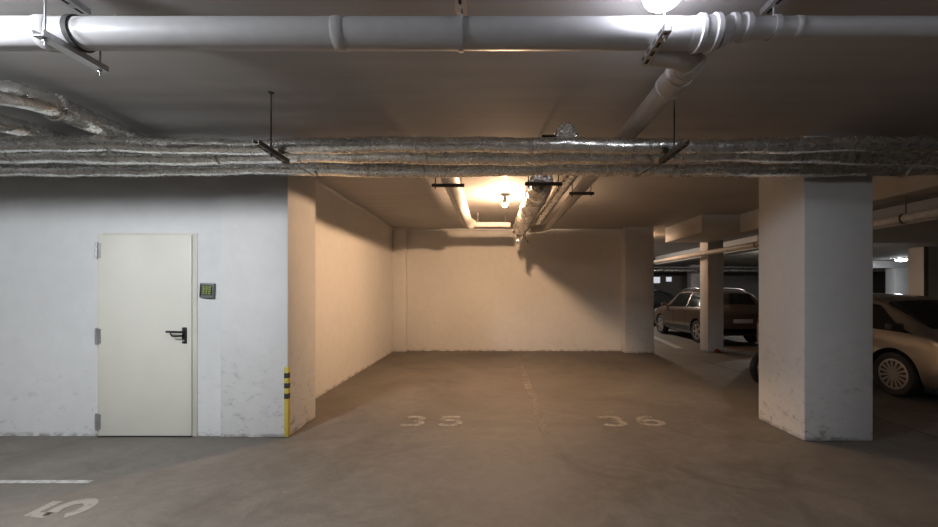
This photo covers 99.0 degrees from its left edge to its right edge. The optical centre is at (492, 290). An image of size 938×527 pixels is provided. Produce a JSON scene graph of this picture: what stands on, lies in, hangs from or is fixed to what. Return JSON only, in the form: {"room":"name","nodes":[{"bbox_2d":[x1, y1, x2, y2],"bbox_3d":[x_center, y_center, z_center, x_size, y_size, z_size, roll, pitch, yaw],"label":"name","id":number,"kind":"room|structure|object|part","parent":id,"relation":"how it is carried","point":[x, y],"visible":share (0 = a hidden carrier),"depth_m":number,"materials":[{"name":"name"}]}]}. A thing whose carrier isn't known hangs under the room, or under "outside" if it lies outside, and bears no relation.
{"room":"parking garage","nodes":[
{"label":"parking garage","id":0,"kind":"room"},
{"bbox_2d":[0,176,220,435],"bbox_3d":[-5.885,-0.025,4.210,6.230,3.030,0.200,0,0,0],"label":"wall","id":1,"kind":"structure","parent":0,"point":[50,227],"depth_m":4.11,"materials":[{"name":"white paint"}]},
{"bbox_2d":[0,114,67,135],"bbox_3d":[-5.184,-1.365,3.612,2.633,0.152,0.978,0,0,0],"label":"pipe","id":2,"kind":"object","parent":1,"relation":"attached to","point":[8,125],"visible":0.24,"depth_m":3.33,"materials":[{"name":"silver metal"}]},
{"bbox_2d":[0,79,151,137],"bbox_3d":[-4.657,-1.385,2.905,3.582,0.212,1.281,0,0,-22],"label":"pipe","id":3,"kind":"object","parent":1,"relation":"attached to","point":[54,106],"visible":0.68,"depth_m":3.00,"materials":[{"name":"silver metal"}]},
{"bbox_2d":[95,233,197,436],"bbox_3d":[-3.543,0.448,4.127,1.016,2.085,0.246,0,0,0],"label":"door","id":4,"kind":"structure","parent":1,"relation":"in","point":[146,334],"depth_m":4.08,"materials":[{"name":"metal"}]},
{"bbox_3d":[-3.207,0.429,4.039,0.147,0.064,0.072,0,0,0],"label":"lever handle","id":5,"kind":"part","parent":4,"relation":"part of","materials":[{"name":"black plastic"}]},
{"bbox_3d":[-3.143,0.453,4.074,0.048,0.165,0.012,0,0,0],"label":"handle plate","id":6,"kind":"part","parent":4,"relation":"part of","materials":[{"name":"black plastic"}]},
{"bbox_2d":[199,283,215,297],"bbox_3d":[-2.920,-0.005,4.087,0.150,0.156,0.046,0,0,0],"label":"keypad","id":7,"kind":"object","parent":1,"relation":"attached to","point":[207,290],"visible":1,"depth_m":4.07,"materials":[{"name":"black plastic"}]},
{"bbox_3d":[-2.912,-0.010,4.072,0.105,0.100,0.007,3,0,0],"label":"key panel","id":8,"kind":"part","parent":7,"relation":"part of","materials":[{"name":"yellow plastic"}]},
{"bbox_2d":[315,182,392,398],"bbox_3d":[-2.550,-0.025,7.420,0.200,3.030,5.420,0,0,0],"label":"wall","id":9,"kind":"structure","parent":0,"point":[354,250],"depth_m":6.74,"materials":[{"name":"paint"}]},
{"bbox_2d":[315,177,393,228],"bbox_3d":[-2.425,-1.518,7.235,0.050,0.045,5.050,0,0,0],"label":"trim","id":10,"kind":"structure","parent":9,"relation":"attached to","point":[317,181],"depth_m":6.69,"materials":[{"name":"paint"}]},
{"bbox_2d":[0,322,937,526],"bbox_3d":[8.000,1.590,9.500,34.000,0.200,31.000,0,0,0],"label":"floor","id":11,"kind":"structure","parent":0,"point":[713,462],"depth_m":3.52,"materials":[{"name":"concrete"}]},
{"bbox_2d":[0,480,93,482],"bbox_3d":[-4.370,1.488,3.123,2.460,0.002,0.045,0,0,0],"label":"parking line","id":12,"kind":"object","parent":11,"relation":"on","point":[1,481],"visible":1,"depth_m":3.12,"materials":[{"name":"grey paint"}]},
{"bbox_2d":[24,498,97,518],"bbox_3d":[-2.935,1.488,2.745,0.358,0.002,0.254,0,0,0],"label":"painted number","id":13,"kind":"object","parent":11,"relation":"on","point":[88,503],"visible":1,"depth_m":2.73,"materials":[{"name":"beige paint"}]},
{"bbox_2d":[221,175,314,436],"bbox_3d":[-2.432,-0.025,4.390,0.687,3.030,0.640,0,0,0],"label":"pillar","id":14,"kind":"structure","parent":11,"relation":"on","point":[268,221],"depth_m":4.07,"materials":[{"name":"paint"}]},
{"bbox_2d":[284,366,289,436],"bbox_3d":[-2.102,1.127,4.083,0.042,0.707,0.042,0,0,0],"label":"guard","id":15,"kind":"object","parent":14,"relation":"attached to","point":[286,369],"visible":1,"depth_m":4.06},
{"bbox_2d":[393,232,406,351],"bbox_3d":[-2.288,-0.025,9.845,0.324,3.030,0.170,0,0,0],"label":"pilaster column","id":16,"kind":"structure","parent":11,"relation":"on","point":[399,238],"depth_m":9.76,"materials":[{"name":"paint"}]},
{"bbox_2d":[401,416,461,425],"bbox_3d":[-0.693,1.488,4.583,0.687,0.002,0.374,0,0,0],"label":"painted number","id":17,"kind":"object","parent":11,"relation":"on","point":[420,422],"visible":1,"depth_m":4.59,"materials":[{"name":"beige paint"}]},
{"bbox_2d":[515,351,548,432],"bbox_3d":[0.560,1.488,7.050,0.100,0.002,5.701,0,0,0],"label":"parking line","id":18,"kind":"object","parent":11,"relation":"on","point":[543,425],"visible":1,"depth_m":5.56,"materials":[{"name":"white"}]},
{"bbox_2d":[599,416,665,426],"bbox_3d":[1.586,1.488,4.583,0.720,0.002,0.380,0,0,0],"label":"painted number","id":19,"kind":"object","parent":11,"relation":"on","point":[642,420],"visible":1,"depth_m":4.56,"materials":[{"name":"beige paint"}]},
{"bbox_2d":[621,227,653,352],"bbox_3d":[3.515,-0.025,9.925,0.690,3.030,0.650,0,0,0],"label":"column","id":20,"kind":"structure","parent":11,"relation":"on","point":[637,243],"depth_m":9.60,"materials":[{"name":"paint"}]},
{"bbox_2d":[654,290,674,309],"bbox_3d":[7.077,0.712,17.700,4.190,1.556,2.022,0,0,0],"label":"car","id":21,"kind":"object","parent":11,"relation":"on","point":[660,296],"visible":0.08,"depth_m":16.97,"materials":[{"name":"paint"}]},
{"bbox_2d":[654,336,681,347],"bbox_3d":[5.075,1.488,12.000,0.198,0.002,3.259,0,0,8],"label":"parking line","id":22,"kind":"object","parent":11,"relation":"on","point":[655,337],"visible":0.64,"depth_m":11.55,"materials":[{"name":"grey paint"}]},
{"bbox_2d":[687,265,699,289],"bbox_3d":[11.860,-0.025,23.650,0.520,3.030,0.500,0,0,0],"label":"column","id":23,"kind":"structure","parent":11,"relation":"on","point":[693,278],"depth_m":23.40,"materials":[{"name":"paint"}]},
{"bbox_2d":[654,288,758,342],"bbox_3d":[6.720,0.694,12.827,2.022,1.592,4.190,0,0,0],"label":"car","id":24,"kind":"object","parent":11,"relation":"on","point":[740,308],"visible":0.77,"depth_m":11.48,"materials":[{"name":"paint"}]},
{"bbox_3d":[5.876,1.107,12.800,0.061,0.149,1.650,0,0,0],"label":"sill trim","id":25,"kind":"part","parent":24,"relation":"part of","materials":[{"name":"black plastic"}]},
{"bbox_3d":[6.720,0.815,10.771,0.520,0.110,0.078,0,0,0],"label":"license plate","id":26,"kind":"part","parent":24,"relation":"part of","materials":[{"name":"metal"}]},
{"bbox_2d":[700,240,722,351],"bbox_3d":[5.430,-0.025,9.940,0.380,3.030,0.380,0,0,0],"label":"square column","id":27,"kind":"structure","parent":11,"relation":"on","point":[711,266],"depth_m":9.75,"materials":[{"name":"paint"}]},
{"bbox_2d":[749,351,758,383],"bbox_3d":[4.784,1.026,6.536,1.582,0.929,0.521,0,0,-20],"label":"wheel","id":28,"kind":"object","parent":11,"relation":"on","point":[754,361],"visible":0.07,"depth_m":6.26,"materials":[{"name":"black rubber"}]},
{"bbox_2d":[759,136,872,440],"bbox_3d":[3.433,-0.025,4.315,0.685,3.030,0.690,0,0,0],"label":"pillar","id":29,"kind":"structure","parent":11,"relation":"on","point":[816,234],"depth_m":3.97,"materials":[{"name":"paint"}]},
{"bbox_2d":[710,362,937,437],"bbox_3d":[4.521,1.489,5.900,0.012,0.002,5.400,0,0,0],"label":"strip","id":30,"kind":"object","parent":11,"relation":"on","point":[710,362],"visible":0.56,"depth_m":4.58,"materials":[{"name":"paint"}]},
{"bbox_2d":[757,293,937,396],"bbox_3d":[6.490,0.761,6.758,1.976,1.457,4.080,0,0,0],"label":"car","id":31,"kind":"object","parent":11,"relation":"on","point":[905,326],"visible":0.4,"depth_m":5.61,"materials":[{"name":"beige paint"}]},
{"bbox_2d":[885,323,903,330],"bbox_3d":[5.597,0.499,5.580,0.190,0.110,0.110,0,0,0],"label":"mirror","id":32,"kind":"object","parent":31,"relation":"attached to","point":[888,326],"depth_m":5.53,"materials":[{"name":"black plastic"}]},
{"bbox_2d":[929,338,937,347],"bbox_3d":[5.735,0.780,5.024,0.080,0.335,0.420,0,0,-16],"label":"lamp","id":33,"kind":"object","parent":31,"relation":"attached to","point":[933,342],"depth_m":5.17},
{"bbox_2d":[873,261,907,293],"bbox_3d":[18.900,-0.025,20.750,4.800,3.030,0.500,0,0,0],"label":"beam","id":34,"kind":"structure","parent":11,"relation":"on","point":[896,272],"depth_m":20.50,"materials":[{"name":"paint"}]},
{"bbox_2d":[908,247,928,296],"bbox_3d":[15.035,-0.025,14.140,0.170,3.030,0.520,0,0,0],"label":"column","id":35,"kind":"structure","parent":11,"relation":"on","point":[918,257],"depth_m":14.06,"materials":[{"name":"paint"}]},
{"bbox_2d":[0,0,937,265],"bbox_3d":[8.000,-1.665,9.500,34.000,0.250,31.000,0,0,0],"label":"ceiling","id":36,"kind":"structure","parent":0,"point":[751,88],"depth_m":3.07,"materials":[{"name":"concrete"}]},
{"bbox_2d":[31,0,108,75],"bbox_3d":[-2.192,-1.363,2.070,0.073,0.315,0.380,0,0,0],"label":"hanger","id":37,"kind":"object","parent":36,"relation":"hanging from","point":[71,49],"visible":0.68,"depth_m":2.06,"materials":[{"name":"metal"}]},
{"bbox_3d":[-2.200,-1.353,1.965,0.009,0.295,0.009,0,0,0],"label":"threaded rod","id":38,"kind":"part","parent":37,"relation":"part of","materials":[{"name":"metal"}]},
{"bbox_3d":[-2.200,-1.251,2.095,0.058,0.032,0.330,0,0,0],"label":"carrier rail","id":39,"kind":"part","parent":37,"relation":"part of","materials":[{"name":"metal"}]},
{"bbox_3d":[-2.200,-1.503,2.020,0.058,0.033,0.280,0,0,0],"label":"ceiling rail","id":40,"kind":"part","parent":37,"relation":"part of","materials":[{"name":"metal"}]},
{"bbox_2d":[0,11,937,232],"bbox_3d":[0.007,-1.337,5.280,13.014,0.230,6.572,0,0,0],"label":"drain pipe","id":41,"kind":"object","parent":37,"relation":"hanging from","point":[691,38],"visible":0.91,"depth_m":2.05,"materials":[{"name":"white plastic"}]},
{"bbox_2d":[26,14,62,52],"bbox_3d":[-2.320,-1.350,2.100,0.080,0.171,0.171,0,0,0],"label":"socket","id":42,"kind":"object","parent":41,"relation":"attached to","point":[34,21],"depth_m":2.03,"materials":[{"name":"white plastic"}]},
{"bbox_2d":[654,69,692,100],"bbox_3d":[1.165,-1.355,2.578,0.181,0.181,0.195,0,0,0],"label":"socket","id":43,"kind":"object","parent":41,"relation":"attached to","point":[665,88],"depth_m":2.56,"materials":[{"name":"grey plastic"}]},
{"bbox_2d":[685,12,724,54],"bbox_3d":[1.095,-1.350,2.100,0.150,0.190,0.190,0,0,0],"label":"socket","id":44,"kind":"object","parent":41,"relation":"attached to","point":[707,32],"depth_m":2.03,"materials":[{"name":"white plastic"}]},
{"bbox_2d":[728,11,754,42],"bbox_3d":[1.285,-1.382,2.100,0.100,0.140,0.140,0,0,0],"label":"socket","id":45,"kind":"object","parent":41,"relation":"attached to","point":[743,25],"depth_m":2.05,"materials":[{"name":"white plastic"}]},
{"bbox_2d":[253,91,315,176],"bbox_3d":[-1.720,-1.286,3.450,0.045,0.507,1.100,0,0,0],"label":"bracket","id":46,"kind":"object","parent":36,"relation":"hanging from","point":[261,145],"visible":1,"depth_m":3.10,"materials":[{"name":"metal"}]},
{"bbox_3d":[-1.720,-1.286,3.100,0.010,0.507,0.011,0,0,0],"label":"threaded rod","id":47,"kind":"part","parent":46,"relation":"part of","materials":[{"name":"metal"}]},
{"bbox_3d":[-1.720,-1.080,3.120,0.045,0.037,0.440,0,0,0],"label":"carrier rail","id":48,"kind":"part","parent":46,"relation":"part of","materials":[{"name":"metal"}]},
{"bbox_2d":[432,177,463,188],"bbox_3d":[-0.525,-1.367,4.680,0.380,0.345,0.040,0,0,0],"label":"bracket","id":49,"kind":"object","parent":36,"relation":"hanging from","point":[435,185],"visible":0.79,"depth_m":4.66,"materials":[{"name":"metal"}]},
{"bbox_2d":[454,0,466,52],"bbox_3d":[-0.170,-1.392,2.033,0.058,0.256,0.306,0,0,0],"label":"hanger","id":50,"kind":"object","parent":36,"relation":"hanging from","point":[460,5],"visible":0.88,"depth_m":2.06,"materials":[{"name":"metal"}]},
{"bbox_3d":[-0.170,-1.503,2.020,0.058,0.033,0.280,0,0,0],"label":"ceiling rail","id":51,"kind":"part","parent":50,"relation":"part of","materials":[{"name":"metal"}]},
{"bbox_2d":[440,178,510,229],"bbox_3d":[-0.144,-1.357,5.984,0.980,0.363,3.985,0,0,0],"label":"pipe","id":52,"kind":"object","parent":36,"relation":"hanging from","point":[457,197],"visible":0.73,"depth_m":6.22,"materials":[{"name":"metal"}]},
{"bbox_2d":[502,194,507,206],"bbox_3d":[0.190,-1.439,6.370,0.100,0.202,0.100,0,0,0],"label":"lamp","id":53,"kind":"object","parent":36,"relation":"attached to","point":[504,196],"visible":1,"depth_m":6.34,"materials":[{"name":"white"}]},
{"bbox_2d":[525,175,561,187],"bbox_3d":[0.570,-1.355,4.520,0.420,0.370,0.040,0,0,0],"label":"bracket","id":54,"kind":"object","parent":36,"relation":"hanging from","point":[528,183],"visible":0.78,"depth_m":4.50,"materials":[{"name":"metal"}]},
{"bbox_2d":[512,175,553,243],"bbox_3d":[0.544,-1.173,6.294,0.341,0.485,3.390,0,0,0],"label":"pipe","id":55,"kind":"object","parent":54,"relation":"on","point":[535,197],"visible":0.97,"depth_m":5.25,"materials":[{"name":"silver metal"}]},
{"bbox_2d":[534,175,577,224],"bbox_3d":[0.853,-1.290,5.825,0.152,0.152,3.150,0,0,-1],"label":"pipe","id":56,"kind":"object","parent":54,"relation":"on","point":[567,181],"visible":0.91,"depth_m":5.32,"materials":[{"name":"silver metal"}]},
{"bbox_2d":[569,184,593,196],"bbox_3d":[1.140,-1.377,5.150,0.320,0.325,0.040,0,0,0],"label":"bracket","id":57,"kind":"object","parent":36,"relation":"hanging from","point":[572,193],"visible":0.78,"depth_m":5.13,"materials":[{"name":"metal"}]},
{"bbox_2d":[641,5,671,64],"bbox_3d":[0.830,-1.363,2.020,0.043,0.315,0.340,0,0,0],"label":"hanger","id":58,"kind":"object","parent":36,"relation":"hanging from","point":[662,35],"visible":0.88,"depth_m":2.00,"materials":[{"name":"metal"}]},
{"bbox_3d":[0.830,-1.250,2.045,0.043,0.033,0.290,0,0,0],"label":"carrier rail","id":59,"kind":"part","parent":58,"relation":"part of","materials":[{"name":"metal"}]},
{"bbox_3d":[0.830,-1.353,1.935,0.009,0.295,0.009,0,0,0],"label":"threaded rod","id":60,"kind":"part","parent":58,"relation":"part of","materials":[{"name":"metal"}]},
{"bbox_2d":[641,0,679,12],"bbox_3d":[0.830,-1.460,1.950,0.224,0.160,0.224,0,0,0],"label":"ceiling lamp","id":61,"kind":"object","parent":36,"relation":"attached to","point":[657,6],"visible":0.95,"depth_m":1.95,"materials":[{"name":"white"}]},
{"bbox_2d":[637,99,689,176],"bbox_3d":[1.405,-1.286,3.450,0.045,0.507,1.100,0,0,0],"label":"bracket","id":62,"kind":"object","parent":36,"relation":"hanging from","point":[679,147],"visible":0.83,"depth_m":3.09,"materials":[{"name":"metal"}]},
{"bbox_2d":[0,122,937,154],"bbox_3d":[0.000,-1.242,3.276,13.205,0.271,0.204,0,0,0],"label":"pipe","id":63,"kind":"object","parent":62,"relation":"on","point":[565,139],"visible":0.99,"depth_m":3.20,"materials":[{"name":"metal"}]},
{"bbox_2d":[0,151,937,165],"bbox_3d":[0.000,-1.194,3.515,13.207,0.182,0.179,0,0,0],"label":"pipe","id":64,"kind":"object","parent":62,"relation":"on","point":[862,158],"visible":0.56,"depth_m":3.46,"materials":[{"name":"metal"}]},
{"bbox_2d":[0,162,937,177],"bbox_3d":[-0.001,-1.194,3.906,13.204,0.176,0.180,0,0,0],"label":"pipe","id":65,"kind":"object","parent":62,"relation":"on","point":[368,170],"visible":0.7,"depth_m":3.84,"materials":[{"name":"metal"}]},
{"bbox_3d":[1.405,-1.286,3.100,0.010,0.507,0.011,0,0,0],"label":"threaded rod","id":66,"kind":"part","parent":62,"relation":"part of","materials":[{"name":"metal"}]},
{"bbox_3d":[1.405,-1.080,3.120,0.045,0.037,0.440,0,0,0],"label":"carrier rail","id":67,"kind":"part","parent":62,"relation":"part of","materials":[{"name":"metal"}]},
{"bbox_2d":[655,235,758,264],"bbox_3d":[7.500,-1.360,13.915,0.400,0.360,8.170,0,0,0],"label":"beam","id":68,"kind":"structure","parent":36,"relation":"attached to","point":[752,238],"depth_m":12.67,"materials":[{"name":"paint"}]},
{"bbox_2d":[665,215,755,242],"bbox_3d":[4.755,-1.360,8.900,1.110,0.360,1.700,0,0,0],"label":"beam","id":69,"kind":"structure","parent":36,"relation":"attached to","point":[701,228],"depth_m":8.35,"materials":[{"name":"paint"}]},
{"bbox_2d":[760,0,785,40],"bbox_3d":[1.470,-1.421,2.020,0.058,0.198,0.280,0,0,0],"label":"hanger","id":70,"kind":"object","parent":36,"relation":"hanging from","point":[771,6],"visible":0.7,"depth_m":2.08,"materials":[{"name":"metal"}]},
{"bbox_3d":[1.470,-1.503,2.020,0.058,0.033,0.280,0,0,0],"label":"ceiling rail","id":71,"kind":"part","parent":70,"relation":"part of","materials":[{"name":"metal"}]},
{"bbox_2d":[740,175,937,231],"bbox_3d":[5.140,-1.360,6.175,0.340,0.360,3.750,0,0,0],"label":"ceiling beam","id":72,"kind":"structure","parent":36,"relation":"attached to","point":[886,189],"depth_m":5.00,"materials":[{"name":"paint"}]},
{"bbox_2d":[654,196,937,263],"bbox_3d":[5.080,-1.004,8.950,0.128,0.347,13.500,0,0,0],"label":"pipe","id":73,"kind":"object","parent":72,"relation":"hanging from","point":[904,218],"visible":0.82,"depth_m":5.20,"materials":[{"name":"metal"}]},
{"bbox_3d":[5.100,-1.062,4.940,0.011,0.233,0.011,0,0,-22],"label":"threaded rod","id":74,"kind":"part","parent":73,"relation":"part of","materials":[{"name":"metal"}]},
{"bbox_2d":[895,258,907,260],"bbox_3d":[19.100,-1.460,18.700,0.424,0.160,0.424,0,0,0],"label":"ceiling lamp","id":75,"kind":"object","parent":36,"relation":"attached to","point":[896,259],"visible":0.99,"depth_m":18.57,"materials":[{"name":"white plastic"}]},
{"bbox_2d":[873,197,937,242],"bbox_3d":[13.650,-1.360,7.065,12.700,0.360,5.530,0,0,0],"label":"soffit beam","id":76,"kind":"structure","parent":36,"relation":"attached to","point":[923,231],"depth_m":7.61,"materials":[{"name":"paint"}]},
{"bbox_2d":[407,229,620,350],"bbox_3d":[0.675,-0.025,10.030,6.250,3.030,0.200,0,0,0],"label":"wall","id":77,"kind":"structure","parent":0,"point":[558,290],"depth_m":9.93,"materials":[{"name":"paint"}]},
{"bbox_2d":[392,228,504,231],"bbox_3d":[-1.075,-1.495,9.815,2.750,0.090,0.230,0,0,0],"label":"trim","id":78,"kind":"structure","parent":77,"relation":"attached to","point":[394,229],"depth_m":9.87,"materials":[{"name":"paint"}]},
{"bbox_2d":[654,267,758,267],"bbox_3d":[13.250,-1.320,22.300,19.500,0.068,0.070,0,0,0],"label":"pipe","id":79,"kind":"object","parent":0,"point":[654,267],"visible":0.32,"depth_m":22.27,"materials":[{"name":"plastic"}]},
{"bbox_2d":[654,266,884,300],"bbox_3d":[8.000,-0.025,24.900,34.000,3.030,0.200,0,0,0],"label":"wall","id":80,"kind":"structure","parent":0,"point":[748,281],"depth_m":24.80,"materials":[{"name":"paint"}]},
{"bbox_2d":[654,276,660,283],"bbox_3d":[10.129,-0.681,24.780,0.514,0.452,0.040,0,0,0],"label":"window","id":81,"kind":"structure","parent":80,"relation":"in","point":[657,279],"depth_m":24.78,"materials":[{"name":"white glass"}]},
{"bbox_3d":[10.129,-0.681,24.788,0.434,0.372,0.015,0,0,0],"label":"pane","id":82,"kind":"part","parent":81,"relation":"part of","materials":[{"name":"white glass"}]},
{"bbox_2d":[665,276,671,281],"bbox_3d":[10.888,-0.728,24.780,0.421,0.359,0.040,0,0,0],"label":"window","id":83,"kind":"structure","parent":80,"relation":"in","point":[667,278],"depth_m":24.78,"materials":[{"name":"white glass"}]},
{"bbox_2d":[654,268,884,271],"bbox_3d":[13.265,-1.172,22.501,19.530,0.228,0.242,0,0,0],"label":"pipe","id":84,"kind":"object","parent":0,"point":[655,269],"visible":0.22,"depth_m":22.41,"materials":[{"name":"silver metal"}]},
{"bbox_2d":[929,247,937,297],"bbox_3d":[17.560,-0.025,14.075,4.880,3.030,0.350,0,0,0],"label":"wall","id":85,"kind":"structure","parent":0,"point":[933,251],"depth_m":13.90,"materials":[{"name":"paint"}]}
]}

